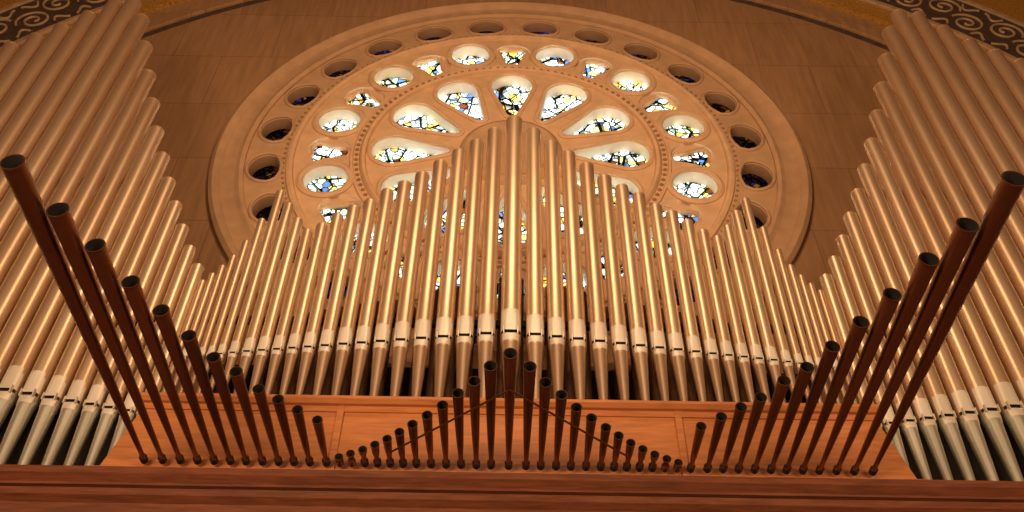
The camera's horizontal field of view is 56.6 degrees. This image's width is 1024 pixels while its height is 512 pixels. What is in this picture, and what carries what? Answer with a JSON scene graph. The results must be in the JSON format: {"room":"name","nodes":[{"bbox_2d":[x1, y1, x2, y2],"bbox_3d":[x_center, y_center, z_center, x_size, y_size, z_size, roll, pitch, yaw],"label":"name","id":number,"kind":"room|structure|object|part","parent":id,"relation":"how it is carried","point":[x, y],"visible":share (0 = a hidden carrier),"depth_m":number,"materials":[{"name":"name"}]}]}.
{"room":"church interior","nodes":[
{"label":"church interior","id":0,"kind":"room"},
{"bbox_2d":[0,0,1023,63],"bbox_3d":[0.003,-0.181,14.604,30.000,24.600,0.120,1,-46,0],"label":"wall","id":1,"kind":"structure","parent":0,"point":[1012,8],"depth_m":19.87,"materials":[{"name":"paint"}]},
{"bbox_2d":[0,0,1023,61],"bbox_3d":[0.058,-3.523,17.969,27.180,13.695,0.080,1,-46,0],"label":"band","id":2,"kind":"object","parent":1,"relation":"attached to","point":[991,28],"visible":0.95,"depth_m":19.35,"materials":[{"name":"brown wood"}]},
{"bbox_2d":[31,0,996,405],"bbox_3d":[0.000,-0.011,14.765,30.000,24.600,0.350,1,-46,0],"label":"wall","id":3,"kind":"structure","parent":0,"point":[823,80],"depth_m":18.23,"materials":[{"name":"stone"}]},
{"bbox_2d":[208,2,811,370],"bbox_3d":[-0.020,-1.791,16.330,10.120,10.120,0.230,1,-46,0],"label":"trim","id":4,"kind":"structure","parent":3,"relation":"attached to","point":[787,230],"depth_m":16.97,"materials":[{"name":"stone"}]},
{"bbox_2d":[243,19,776,349],"bbox_3d":[-0.022,-1.712,16.405,9.264,9.264,0.313,1,-46,0],"label":"window","id":5,"kind":"structure","parent":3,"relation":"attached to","point":[767,198],"depth_m":17.01,"materials":[{"name":"brown wood"}]},
{"bbox_2d":[306,176,345,191],"bbox_3d":[-3.130,-1.207,16.018,0.634,0.405,0.020,1,-46,0],"label":"glass","id":6,"kind":"object","parent":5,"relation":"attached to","point":[327,183],"depth_m":16.01,"materials":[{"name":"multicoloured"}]},
{"bbox_2d":[323,120,357,131],"bbox_3d":[-3.106,-2.349,17.217,0.601,0.346,0.020,1,-46,0],"label":"glass","id":7,"kind":"object","parent":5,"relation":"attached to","point":[338,125],"depth_m":17.22,"materials":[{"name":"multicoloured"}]},
{"bbox_2d":[378,77,409,86],"bbox_3d":[-2.266,-3.338,18.270,0.587,0.317,0.020,1,-46,0],"label":"glass","id":8,"kind":"object","parent":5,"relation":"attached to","point":[395,81],"depth_m":18.25,"materials":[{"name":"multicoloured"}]},
{"bbox_2d":[375,148,432,162],"bbox_3d":[-1.886,-1.747,16.607,0.990,0.406,0.020,1,-46,0],"label":"glass","id":9,"kind":"object","parent":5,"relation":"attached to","point":[390,155],"depth_m":16.61,"materials":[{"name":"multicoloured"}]},
{"bbox_2d":[396,115,448,132],"bbox_3d":[-1.623,-2.401,17.298,0.964,0.512,0.020,1,-46,0],"label":"glass","id":10,"kind":"object","parent":5,"relation":"attached to","point":[412,121],"depth_m":17.30,"materials":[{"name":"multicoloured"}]},
{"bbox_2d":[441,210,446,232],"bbox_3d":[-1.102,-0.553,15.366,0.054,0.537,0.020,1,-46,0],"label":"glass","id":11,"kind":"object","parent":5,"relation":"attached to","point":[444,212],"depth_m":15.36,"materials":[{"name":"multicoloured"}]},
{"bbox_2d":[440,93,481,119],"bbox_3d":[-0.950,-2.787,17.715,0.792,0.835,0.020,1,-46,0],"label":"glass","id":12,"kind":"object","parent":5,"relation":"attached to","point":[466,103],"depth_m":17.77,"materials":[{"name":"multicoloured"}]},
{"bbox_2d":[461,200,465,228],"bbox_3d":[-0.795,-0.673,15.498,0.040,0.695,0.020,1,-46,0],"label":"glass","id":13,"kind":"object","parent":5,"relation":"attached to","point":[463,209],"depth_m":15.49,"materials":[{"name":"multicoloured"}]},
{"bbox_2d":[455,56,485,63],"bbox_3d":[-0.823,-3.885,18.869,0.595,0.266,0.020,1,-46,0],"label":"glass","id":14,"kind":"object","parent":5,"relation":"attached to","point":[466,59],"depth_m":18.85,"materials":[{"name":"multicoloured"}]},
{"bbox_2d":[498,207,503,244],"bbox_3d":[-0.177,-0.482,15.309,0.070,0.895,0.020,1,-46,0],"label":"glass","id":15,"kind":"object","parent":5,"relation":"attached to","point":[500,238],"depth_m":15.25,"materials":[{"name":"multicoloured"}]},
{"bbox_2d":[293,40,726,306],"bbox_3d":[-0.022,-1.689,16.426,7.464,7.464,0.250,1,-46,0],"label":"tracery","id":16,"kind":"object","parent":5,"relation":"attached to","point":[709,212],"visible":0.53,"depth_m":16.79,"materials":[{"name":"stone"}]},
{"bbox_3d":[-0.021,-1.777,16.343,8.903,8.903,0.132,1,-46,0],"label":"opening rims","id":17,"kind":"part","parent":5,"relation":"part of","materials":[{"name":"brown wood"}]},
{"bbox_2d":[281,34,738,318],"bbox_3d":[-0.020,-1.794,16.327,7.776,7.768,0.038,1,-46,0],"label":"beading","id":18,"kind":"object","parent":5,"relation":"attached to","point":[601,86],"visible":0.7,"depth_m":16.61,"materials":[{"name":"stone"}]},
{"bbox_2d":[252,31,768,345],"bbox_3d":[-0.023,-1.613,16.499,9.160,9.160,0.020,1,-46,0],"label":"glass","id":19,"kind":"object","parent":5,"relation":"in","point":[752,180],"depth_m":16.31,"materials":[{"name":"black glass"}]},
{"bbox_2d":[308,47,713,297],"bbox_3d":[-0.022,-1.680,16.435,7.018,7.018,0.015,1,-46,0],"label":"glass","id":20,"kind":"object","parent":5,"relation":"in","point":[433,68],"depth_m":16.59,"materials":[{"name":"white glass"}]},
{"bbox_2d":[494,86,529,114],"bbox_3d":[-0.003,-2.923,17.874,0.666,0.927,0.020,1,-46,0],"label":"glass","id":21,"kind":"object","parent":5,"relation":"attached to","point":[511,99],"depth_m":17.93,"materials":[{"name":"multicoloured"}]},
{"bbox_2d":[522,219,525,243],"bbox_3d":[0.192,-0.387,15.215,0.049,0.573,0.020,1,-46,0],"label":"glass","id":22,"kind":"object","parent":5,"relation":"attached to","point":[523,224],"depth_m":15.19,"materials":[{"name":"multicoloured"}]},
{"bbox_2d":[540,57,569,65],"bbox_3d":[0.853,-3.854,18.867,0.575,0.297,0.020,1,-46,0],"label":"glass","id":23,"kind":"object","parent":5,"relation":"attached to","point":[553,61],"depth_m":18.86,"materials":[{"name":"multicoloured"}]},
{"bbox_2d":[560,205,563,233],"bbox_3d":[0.815,-0.589,15.438,0.040,0.687,0.020,1,-46,0],"label":"glass","id":24,"kind":"object","parent":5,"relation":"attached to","point":[562,221],"depth_m":15.39,"materials":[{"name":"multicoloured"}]},
{"bbox_2d":[541,94,583,120],"bbox_3d":[0.944,-2.763,17.723,0.797,0.854,0.020,1,-46,0],"label":"glass","id":25,"kind":"object","parent":5,"relation":"attached to","point":[557,104],"depth_m":17.78,"materials":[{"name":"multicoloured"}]},
{"bbox_2d":[579,216,583,234],"bbox_3d":[1.118,-0.486,15.335,0.053,0.436,0.020,1,-46,0],"label":"glass","id":26,"kind":"object","parent":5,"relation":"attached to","point":[580,218],"depth_m":15.34,"materials":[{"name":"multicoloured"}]},
{"bbox_2d":[573,118,626,134],"bbox_3d":[1.598,-2.350,17.300,0.975,0.514,0.020,1,-46,0],"label":"glass","id":27,"kind":"object","parent":5,"relation":"attached to","point":[601,124],"depth_m":17.30,"materials":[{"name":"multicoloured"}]},
{"bbox_2d":[591,151,646,166],"bbox_3d":[1.867,-1.692,16.614,0.956,0.427,0.020,1,-46,0],"label":"glass","id":28,"kind":"object","parent":5,"relation":"attached to","point":[624,158],"depth_m":16.61,"materials":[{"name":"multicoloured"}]},
{"bbox_2d":[615,81,645,90],"bbox_3d":[2.276,-3.261,18.268,0.572,0.313,0.020,1,-46,0],"label":"glass","id":29,"kind":"object","parent":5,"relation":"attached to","point":[625,85],"depth_m":18.25,"materials":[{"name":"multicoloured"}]},
{"bbox_2d":[665,125,699,137],"bbox_3d":[3.088,-2.249,17.221,0.604,0.367,0.020,1,-46,0],"label":"glass","id":30,"kind":"object","parent":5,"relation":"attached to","point":[682,131],"depth_m":17.21,"materials":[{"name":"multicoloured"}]},
{"bbox_2d":[674,182,713,197],"bbox_3d":[3.065,-1.106,16.020,0.639,0.398,0.020,1,-46,0],"label":"glass","id":31,"kind":"object","parent":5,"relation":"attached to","point":[690,189],"depth_m":16.01,"materials":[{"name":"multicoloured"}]},
{"bbox_2d":[141,0,889,50],"bbox_3d":[0.044,-2.663,17.225,22.481,11.260,0.100,1,-46,0],"label":"trim","id":32,"kind":"structure","parent":3,"relation":"attached to","point":[187,13],"depth_m":19.58,"materials":[{"name":"wood"}]},
{"bbox_3d":[-0.071,4.292,5.469,19.000,5.200,0.240,1,-46,0],"label":"wall","id":33,"kind":"structure","parent":0,"visible":0},
{"bbox_2d":[0,464,1023,511],"bbox_3d":[-0.035,2.088,7.581,19.000,0.900,0.480,1,-46,0],"label":"beam","id":34,"kind":"structure","parent":33,"relation":"on","point":[23,488],"depth_m":7.56,"materials":[{"name":"brown wood"}]},
{"bbox_2d":[0,0,1023,480],"bbox_3d":[0.005,-0.281,11.555,17.200,9.924,1.670,1,-46,0],"label":"pipe organ","id":35,"kind":"object","parent":34,"relation":"on","point":[74,103],"visible":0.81,"depth_m":10.43,"materials":[{"name":"metal"}]},
{"bbox_2d":[0,154,1023,475],"bbox_3d":[-0.011,0.640,7.086,6.447,0.157,3.259,1,-46,0],"label":"pipes","id":36,"kind":"object","parent":35,"relation":"attached to","point":[980,240],"visible":1,"depth_m":7.35,"materials":[{"name":"brown wood"}]}
]}

